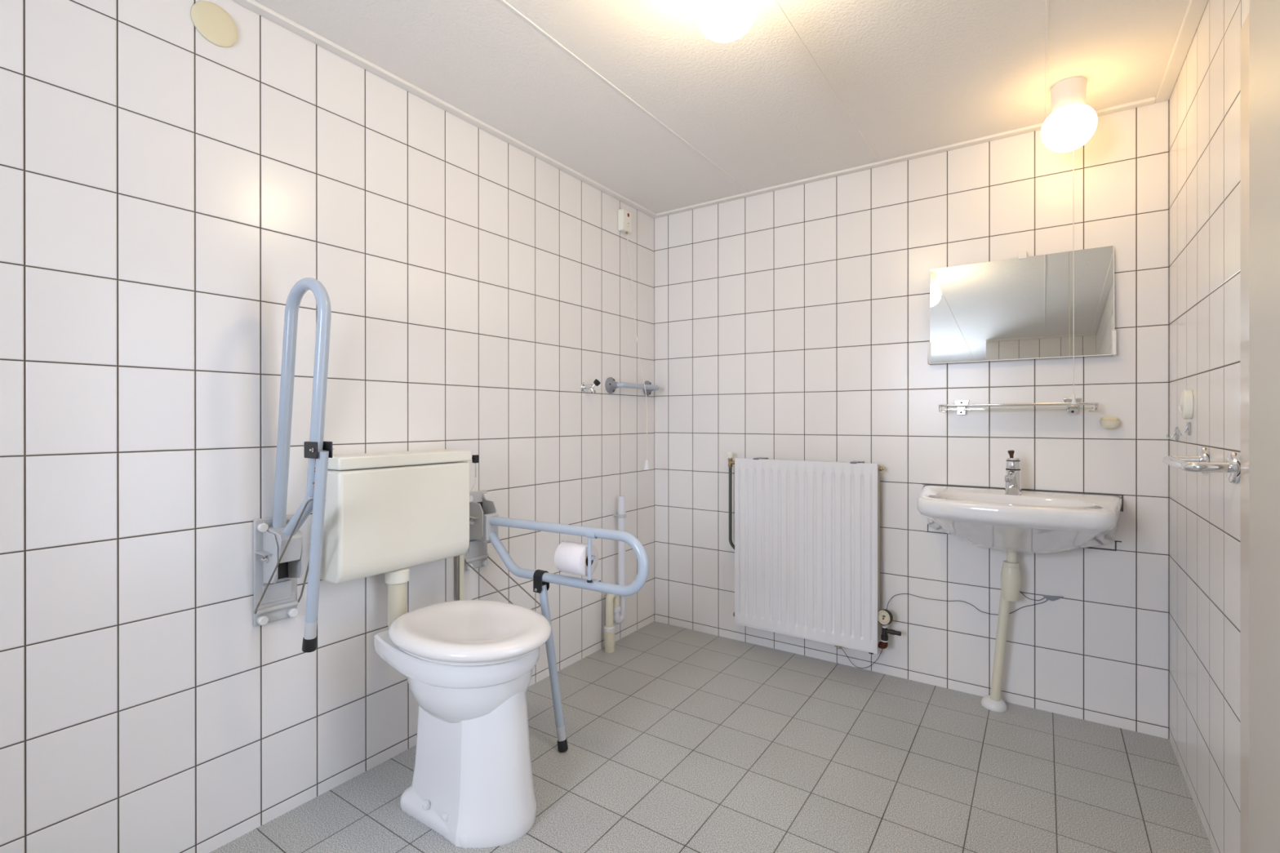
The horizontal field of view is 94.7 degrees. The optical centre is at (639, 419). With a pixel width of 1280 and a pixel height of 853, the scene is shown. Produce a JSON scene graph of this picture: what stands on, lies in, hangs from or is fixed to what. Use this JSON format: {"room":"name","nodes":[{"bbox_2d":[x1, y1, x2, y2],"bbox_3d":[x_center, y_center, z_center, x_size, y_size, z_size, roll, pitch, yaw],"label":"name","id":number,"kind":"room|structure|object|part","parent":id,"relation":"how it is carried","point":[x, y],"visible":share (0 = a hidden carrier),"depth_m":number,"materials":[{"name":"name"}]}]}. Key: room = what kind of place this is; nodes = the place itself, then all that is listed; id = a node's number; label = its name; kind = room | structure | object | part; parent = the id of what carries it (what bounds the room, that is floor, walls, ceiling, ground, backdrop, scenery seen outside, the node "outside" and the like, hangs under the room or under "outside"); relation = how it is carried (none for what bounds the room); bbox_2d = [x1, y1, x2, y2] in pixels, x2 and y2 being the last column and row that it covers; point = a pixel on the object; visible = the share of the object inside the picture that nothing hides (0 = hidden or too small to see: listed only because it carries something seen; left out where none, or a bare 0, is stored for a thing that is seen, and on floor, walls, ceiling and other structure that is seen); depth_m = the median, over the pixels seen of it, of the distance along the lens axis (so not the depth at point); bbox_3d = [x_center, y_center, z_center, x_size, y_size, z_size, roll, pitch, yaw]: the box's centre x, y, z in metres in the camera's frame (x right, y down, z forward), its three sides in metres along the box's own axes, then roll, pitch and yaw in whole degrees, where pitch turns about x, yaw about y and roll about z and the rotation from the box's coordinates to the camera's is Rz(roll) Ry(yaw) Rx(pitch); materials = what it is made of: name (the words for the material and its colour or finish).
{"room":"accessible bathroom","nodes":[
{"label":"accessible bathroom","id":0,"kind":"room"},
{"bbox_2d":[0,0,654,852],"bbox_3d":[-1.184,-0.052,1.506,0.120,2.328,4.540,0,0,34],"label":"wall","id":1,"kind":"structure","parent":0,"point":[166,190],"depth_m":1.56,"materials":[{"name":"white tile"}]},
{"bbox_2d":[191,0,238,47],"bbox_3d":[-1.095,-1.022,1.521,0.008,0.104,0.104,0,0,34],"label":"air vent","id":2,"kind":"object","parent":1,"relation":"in","point":[213,23],"visible":1,"depth_m":1.52,"materials":[{"name":"beige plastic"}]},
{"bbox_2d":[253,277,333,653],"bbox_3d":[-0.903,0.116,1.565,0.284,0.972,0.117,0,0,34],"label":"grab bar","id":3,"kind":"object","parent":1,"relation":"attached to","point":[277,540],"visible":1,"depth_m":1.58,"materials":[{"name":"grey metal"}]},
{"bbox_3d":[-1.013,0.415,1.640,0.010,0.290,0.112,0,0,34],"label":"wall plate","id":4,"kind":"part","parent":3,"relation":"part of","materials":[{"name":"grey plastic"}]},
{"bbox_3d":[-0.937,0.361,1.549,0.222,0.327,0.052,0,0,34],"label":"stay rod","id":5,"kind":"part","parent":3,"relation":"part of","materials":[{"name":"silver metal"}]},
{"bbox_3d":[-0.897,0.361,1.605,0.017,0.327,0.226,0,0,-44],"label":"stay rod","id":6,"kind":"part","parent":3,"relation":"part of","materials":[{"name":"silver metal"}]},
{"bbox_3d":[-0.832,0.317,1.516,0.091,0.478,0.028,0,0,34],"label":"leg","id":7,"kind":"part","parent":3,"relation":"part of","materials":[{"name":"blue metal"}]},
{"bbox_2d":[320,448,479,583],"bbox_3d":[-0.754,0.287,1.907,0.135,0.364,0.519,0,0,34],"label":"cistern","id":8,"kind":"object","parent":1,"relation":"attached to","point":[385,512],"visible":0.98,"depth_m":1.80,"materials":[{"name":"white plastic"}]},
{"bbox_3d":[-0.768,0.124,1.887,0.135,0.037,0.470,0,0,34],"label":"tank lid","id":9,"kind":"part","parent":8,"relation":"part of","materials":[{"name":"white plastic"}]},
{"bbox_3d":[-0.592,0.139,2.079,0.014,0.028,0.052,0,0,34],"label":"flush lever","id":10,"kind":"part","parent":8,"relation":"part of","materials":[{"name":"black plastic"}]},
{"bbox_2d":[231,0,658,217],"bbox_3d":[-1.121,-1.111,1.462,0.035,0.012,4.299,0,0,34],"label":"trim","id":11,"kind":"structure","parent":1,"relation":"attached to","point":[251,5],"depth_m":1.98,"materials":[{"name":"white"}]},
{"bbox_2d":[455,554,463,600],"bbox_3d":[-0.661,0.771,2.151,0.025,0.640,0.035,0,0,34],"label":"supply pipe","id":12,"kind":"object","parent":1,"relation":"attached to","point":[459,559],"visible":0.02,"depth_m":2.15,"materials":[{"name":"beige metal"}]},
{"bbox_2d":[463,489,648,752],"bbox_3d":[-0.300,0.690,1.998,0.783,0.842,0.112,0,0,34],"label":"grab bar","id":13,"kind":"object","parent":1,"relation":"attached to","point":[485,521],"visible":0.97,"depth_m":2.00,"materials":[{"name":"grey metal"}]},
{"bbox_3d":[-0.619,0.414,2.217,0.010,0.290,0.112,0,0,34],"label":"wall plate","id":14,"kind":"part","parent":13,"relation":"part of","materials":[{"name":"grey plastic"}]},
{"bbox_3d":[-0.494,0.590,2.131,0.292,0.143,0.109,0,0,34],"label":"stay rod","id":15,"kind":"part","parent":13,"relation":"part of","materials":[{"name":"silver metal"}]},
{"bbox_3d":[-0.300,0.816,2.003,0.108,0.500,0.028,0,0,29],"label":"leg","id":16,"kind":"part","parent":13,"relation":"part of","materials":[{"name":"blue metal"}]},
{"bbox_2d":[562,531,600,588],"bbox_3d":[-0.205,0.448,1.931,0.169,0.178,0.047,0,0,37],"label":"holder","id":17,"kind":"object","parent":13,"relation":"attached to","point":[589,535],"visible":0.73,"depth_m":1.88,"materials":[{"name":"grey metal"}]},
{"bbox_2d":[554,541,598,576],"bbox_3d":[-0.208,0.455,1.936,0.111,0.101,0.101,0,0,34],"label":"toilet roll","id":18,"kind":"object","parent":17,"relation":"on","point":[570,557],"visible":0.91,"depth_m":1.90,"materials":[{"name":"white paper"}]},
{"bbox_2d":[581,378,600,392],"bbox_3d":[-0.226,-0.156,2.730,0.089,0.064,0.043,0,0,23],"label":"valve","id":19,"kind":"object","parent":1,"relation":"attached to","point":[584,386],"visible":1,"depth_m":2.72,"materials":[{"name":"silver metal"}]},
{"bbox_3d":[-0.198,-0.172,2.723,0.033,0.033,0.029,0,0,4],"label":"knob","id":20,"kind":"part","parent":19,"relation":"part of","materials":[{"name":"black plastic"}]},
{"bbox_2d":[604,495,626,653],"bbox_3d":[-0.128,0.744,2.876,0.076,0.732,0.154,0,0,34],"label":"standpipe","id":21,"kind":"object","parent":1,"relation":"attached to","point":[615,605],"visible":0.85,"depth_m":2.89,"materials":[{"name":"white plastic"}]},
{"bbox_2d":[604,631,614,653],"bbox_3d":[-0.146,1.062,2.828,0.051,0.095,0.051,0,0,34],"label":"socket","id":22,"kind":"object","parent":21,"relation":"attached to","point":[609,637],"depth_m":2.81,"materials":[{"name":"beige plastic"}]},
{"bbox_2d":[604,377,658,395],"bbox_3d":[-0.020,-0.170,3.026,0.084,0.080,0.407,0,0,34],"label":"grab bar","id":23,"kind":"object","parent":1,"relation":"attached to","point":[611,384],"visible":1,"depth_m":2.91,"materials":[{"name":"grey metal"}]},
{"bbox_2d":[617,208,649,470],"bbox_3d":[-0.029,-0.403,2.975,0.150,1.310,0.080,0,0,17],"label":"switch","id":24,"kind":"object","parent":1,"relation":"attached to","point":[624,216],"visible":1,"depth_m":2.98,"materials":[{"name":"white plastic"}]},
{"bbox_3d":[-0.016,-0.366,2.987,0.106,1.152,0.009,0,0,4],"label":"cord","id":25,"kind":"part","parent":24,"relation":"part of","materials":[{"name":"white fabric"}]},
{"bbox_2d":[209,621,1213,852],"bbox_3d":[-0.058,1.162,0.737,2.848,0.100,4.540,0,0,34],"label":"floor","id":26,"kind":"structure","parent":0,"point":[680,740],"depth_m":1.84,"materials":[{"name":"grey tile"}]},
{"bbox_2d":[373,600,551,848],"bbox_3d":[-0.494,0.845,1.705,0.519,0.532,0.392,0,0,34],"label":"toilet","id":27,"kind":"object","parent":26,"relation":"on","point":[468,665],"visible":1,"depth_m":1.57,"materials":[{"name":"white ceramic"}]},
{"bbox_2d":[384,567,409,627],"bbox_3d":[-0.743,0.595,1.861,0.128,0.248,0.074,0,0,15],"label":"pipe","id":28,"kind":"object","parent":27,"relation":"attached to","point":[397,580],"visible":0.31,"depth_m":1.84,"materials":[{"name":"beige plastic"}]},
{"bbox_3d":[-0.484,0.597,1.698,0.495,0.036,0.392,0,0,34],"label":"lid","id":29,"kind":"part","parent":27,"relation":"part of","materials":[{"name":"white plastic"}]},
{"bbox_3d":[-0.487,0.623,1.700,0.456,0.014,0.356,0,0,34],"label":"seat","id":30,"kind":"part","parent":27,"relation":"part of","materials":[{"name":"white plastic"}]},
{"bbox_2d":[253,0,1190,213],"bbox_3d":[-0.257,-1.165,0.871,2.368,0.103,4.540,0,0,34],"label":"ceiling","id":31,"kind":"structure","parent":0,"point":[632,97],"depth_m":1.88,"materials":[{"name":"white paint"}]},
{"bbox_2d":[693,0,759,42],"bbox_3d":[0.201,-1.007,1.381,0.154,0.220,0.154,0,0,34],"label":"globe lamp","id":32,"kind":"object","parent":31,"relation":"attached to","point":[719,20],"visible":1,"depth_m":1.35,"materials":[{"name":"white glass"}]},
{"bbox_2d":[1040,76,1097,404],"bbox_3d":[1.430,-0.586,1.968,0.154,1.065,0.154,0,0,34],"label":"globe lamp","id":33,"kind":"object","parent":31,"relation":"attached to","point":[1071,123],"depth_m":1.93,"materials":[{"name":"white glass"}]},
{"bbox_3d":[1.430,-0.965,1.968,0.154,0.132,0.154,0,0,34],"label":"glass globe","id":34,"kind":"part","parent":33,"relation":"part of","materials":[{"name":"white glass"}]},
{"bbox_3d":[1.475,-0.550,2.007,0.003,0.940,0.002,0,0,34],"label":"cord","id":35,"kind":"part","parent":33,"relation":"part of","materials":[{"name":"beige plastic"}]},
{"bbox_3d":[1.469,-0.543,2.000,0.033,0.979,0.015,0,0,-43],"label":"pull cord","id":36,"kind":"part","parent":33,"relation":"part of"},
{"bbox_2d":[653,99,1168,739],"bbox_3d":[1.041,-0.054,2.662,2.248,2.328,0.120,0,0,34],"label":"wall","id":37,"kind":"structure","parent":0,"point":[792,323],"depth_m":2.45,"materials":[{"name":"white tile"}]},
{"bbox_2d":[733,457,884,654],"bbox_3d":[0.760,0.598,2.720,0.700,0.831,0.100,0,0,34],"label":"radiator","id":38,"kind":"object","parent":37,"relation":"attached to","point":[807,533],"visible":1,"depth_m":2.66,"materials":[{"name":"white metal"}]},
{"bbox_2d":[727,452,734,550],"bbox_3d":[0.471,0.423,2.913,0.080,0.524,0.048,0,0,34],"label":"pipe","id":39,"kind":"object","parent":38,"relation":"attached to","point":[730,455],"visible":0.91,"depth_m":2.92,"materials":[{"name":"grey metal"}]},
{"bbox_3d":[0.447,0.176,2.922,0.031,0.031,0.030,0,0,34],"label":"knob","id":40,"kind":"part","parent":39,"relation":"part of","materials":[{"name":"white plastic"}]},
{"bbox_2d":[837,648,882,668],"bbox_3d":[0.963,1.035,2.580,0.190,0.120,0.040,0,0,34],"label":"cable","id":41,"kind":"object","parent":38,"relation":"hanging from","point":[837,648],"visible":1,"depth_m":2.59,"materials":[{"name":"black rubber"}]},
{"bbox_2d":[878,608,901,648],"bbox_3d":[1.049,0.889,2.486,0.035,0.172,0.097,0,0,-43],"label":"pressure gauge","id":42,"kind":"object","parent":38,"relation":"attached to","point":[885,616],"visible":1,"depth_m":2.49,"materials":[{"name":"grey metal"}]},
{"bbox_2d":[656,96,1155,217],"bbox_3d":[0.946,-1.113,2.632,2.055,0.012,0.034,0,0,34],"label":"trim","id":43,"kind":"structure","parent":37,"relation":"attached to","point":[1150,100],"depth_m":2.50,"materials":[{"name":"white wood"}]},
{"bbox_2d":[886,593,1047,614],"bbox_3d":[1.298,0.745,2.369,0.569,0.132,0.070,0,0,34],"label":"cable","id":44,"kind":"object","parent":37,"relation":"attached to","point":[901,593],"visible":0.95,"depth_m":2.40,"materials":[{"name":"black rubber"}]},
{"bbox_2d":[937,398,1098,414],"bbox_3d":[1.424,-0.050,2.246,0.508,0.060,0.133,0,0,34],"label":"glass shelf","id":45,"kind":"object","parent":37,"relation":"attached to","point":[961,405],"visible":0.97,"depth_m":2.20,"materials":[{"name":"clear glass"}]},
{"bbox_3d":[1.418,-0.041,2.236,0.472,0.006,0.096,0,0,34],"label":"shelf glass","id":46,"kind":"part","parent":45,"relation":"part of","materials":[{"name":"clear glass"}]},
{"bbox_3d":[1.415,-0.045,2.233,0.508,0.032,0.103,0,0,34],"label":"rail","id":47,"kind":"part","parent":45,"relation":"part of","materials":[{"name":"silver metal"}]},
{"bbox_2d":[916,483,1123,553],"bbox_3d":[1.316,0.378,2.089,0.659,0.219,0.516,0,0,34],"label":"basin","id":48,"kind":"object","parent":37,"relation":"attached to","point":[1032,522],"visible":0.99,"depth_m":2.00,"materials":[{"name":"white ceramic"}]},
{"bbox_2d":[981,551,1021,712],"bbox_3d":[1.384,0.795,2.259,0.088,0.630,0.138,0,0,-38],"label":"drain pipe","id":49,"kind":"object","parent":48,"relation":"attached to","point":[1011,576],"visible":0.99,"depth_m":2.23,"materials":[{"name":"beige plastic"}]},
{"bbox_2d":[1000,565,1021,601],"bbox_3d":[1.398,0.616,2.224,0.066,0.129,0.066,0,0,34],"label":"pipe","id":50,"kind":"object","parent":49,"relation":"attached to","point":[1011,576],"depth_m":2.20,"materials":[{"name":"beige plastic"}]},
{"bbox_2d":[1004,450,1022,495],"bbox_3d":[1.358,0.193,2.148,0.053,0.162,0.089,0,0,34],"label":"tap","id":51,"kind":"object","parent":48,"relation":"on","point":[1012,477],"visible":1,"depth_m":2.14,"materials":[{"name":"silver metal"}]},
{"bbox_3d":[1.345,0.202,2.140,0.032,0.040,0.062,0,0,44],"label":"spout","id":52,"kind":"part","parent":51,"relation":"part of","materials":[{"name":"silver metal"}]},
{"bbox_3d":[1.361,0.127,2.162,0.021,0.029,0.021,0,0,34],"label":"lever knob","id":53,"kind":"part","parent":51,"relation":"part of","materials":[{"name":"brown plastic"}]},
{"bbox_2d":[927,245,1116,364],"bbox_3d":[1.450,-0.438,2.279,0.609,0.418,0.044,0,0,34],"label":"mirror","id":54,"kind":"object","parent":37,"relation":"attached to","point":[1020,308],"visible":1,"depth_m":2.26,"materials":[{"name":"silver glass"}]},
{"bbox_2d":[1042,595,1063,600],"bbox_3d":[1.562,0.674,2.230,0.067,0.022,0.006,0,0,34],"label":"clip","id":55,"kind":"object","parent":37,"relation":"attached to","point":[1048,597],"depth_m":2.23,"materials":[{"name":"grey plastic"}]},
{"bbox_2d":[1099,420,1119,429],"bbox_3d":[1.683,0.017,2.114,0.058,0.034,0.057,0,0,34],"label":"soap holder","id":56,"kind":"object","parent":37,"relation":"attached to","point":[1108,424],"visible":0.99,"depth_m":2.09,"materials":[{"name":"beige plastic"}]},
{"bbox_2d":[1100,416,1118,420],"bbox_3d":[1.678,-0.004,2.110,0.051,0.014,0.040,0,0,34],"label":"soap","id":57,"kind":"object","parent":56,"relation":"in","point":[1106,418],"visible":0.95,"depth_m":2.10,"materials":[{"name":"beige"}]},
{"bbox_2d":[1168,0,1251,852],"bbox_3d":[0.911,-0.053,0.588,0.120,2.328,3.450,0,0,34],"label":"wall","id":58,"kind":"structure","parent":0,"point":[1204,100],"depth_m":1.58,"materials":[{"name":"white tile"}]},
{"bbox_2d":[1165,426,1177,440],"bbox_3d":[1.736,0.046,1.926,0.028,0.044,0.034,0,0,34],"label":"wall hook","id":59,"kind":"object","parent":58,"relation":"attached to","point":[1175,433],"visible":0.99,"depth_m":1.92,"materials":[{"name":"silver metal"}]},
{"bbox_3d":[1.746,0.046,1.919,0.005,0.044,0.034,0,0,34],"label":"hook plate","id":60,"kind":"part","parent":59,"relation":"part of","materials":[{"name":"white plastic"}]},
{"bbox_2d":[1155,0,1208,102],"bbox_3d":[0.845,-1.112,0.631,0.038,0.012,3.450,0,0,34],"label":"trim","id":61,"kind":"structure","parent":58,"relation":"attached to","point":[1195,10],"depth_m":1.75,"materials":[{"name":"white wood"}]},
{"bbox_2d":[1177,422,1191,435],"bbox_3d":[1.626,0.027,1.765,0.028,0.040,0.034,0,0,34],"label":"wall hook","id":62,"kind":"object","parent":58,"relation":"attached to","point":[1188,429],"visible":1,"depth_m":1.76,"materials":[{"name":"silver metal"}]},
{"bbox_3d":[1.635,0.027,1.758,0.005,0.040,0.034,0,0,34],"label":"hook plate","id":63,"kind":"part","parent":62,"relation":"part of","materials":[{"name":"white plastic"}]},
{"bbox_2d":[1178,390,1193,418],"bbox_3d":[1.614,-0.045,1.747,0.028,0.086,0.060,0,0,34],"label":"wall socket","id":64,"kind":"object","parent":58,"relation":"attached to","point":[1186,407],"visible":1,"depth_m":1.73,"materials":[{"name":"white plastic"}]},
{"bbox_2d":[1162,446,1239,483],"bbox_3d":[1.393,0.108,1.480,0.091,0.072,0.371,0,0,34],"label":"towel rail","id":65,"kind":"object","parent":58,"relation":"attached to","point":[1199,463],"visible":1,"depth_m":1.36,"materials":[{"name":"silver metal"}]},
{"bbox_3d":[1.389,0.109,1.483,0.082,0.025,0.322,0,0,34],"label":"rail","id":66,"kind":"part","parent":65,"relation":"part of","materials":[{"name":"silver metal"}]},
{"bbox_2d":[1240,13,1248,852],"bbox_3d":[1.335,0.126,1.210,0.122,1.970,0.135,0,0,34],"label":"trim","id":67,"kind":"structure","parent":58,"relation":"attached to","point":[1244,31],"depth_m":1.27,"materials":[{"name":"beige"}]},
{"bbox_2d":[1248,0,1279,852],"bbox_3d":[0.976,0.128,0.831,0.102,1.954,0.923,0,0,34],"label":"door","id":68,"kind":"structure","parent":58,"relation":"in","point":[1264,15],"depth_m":1.12,"materials":[{"name":"grey"}]}
]}

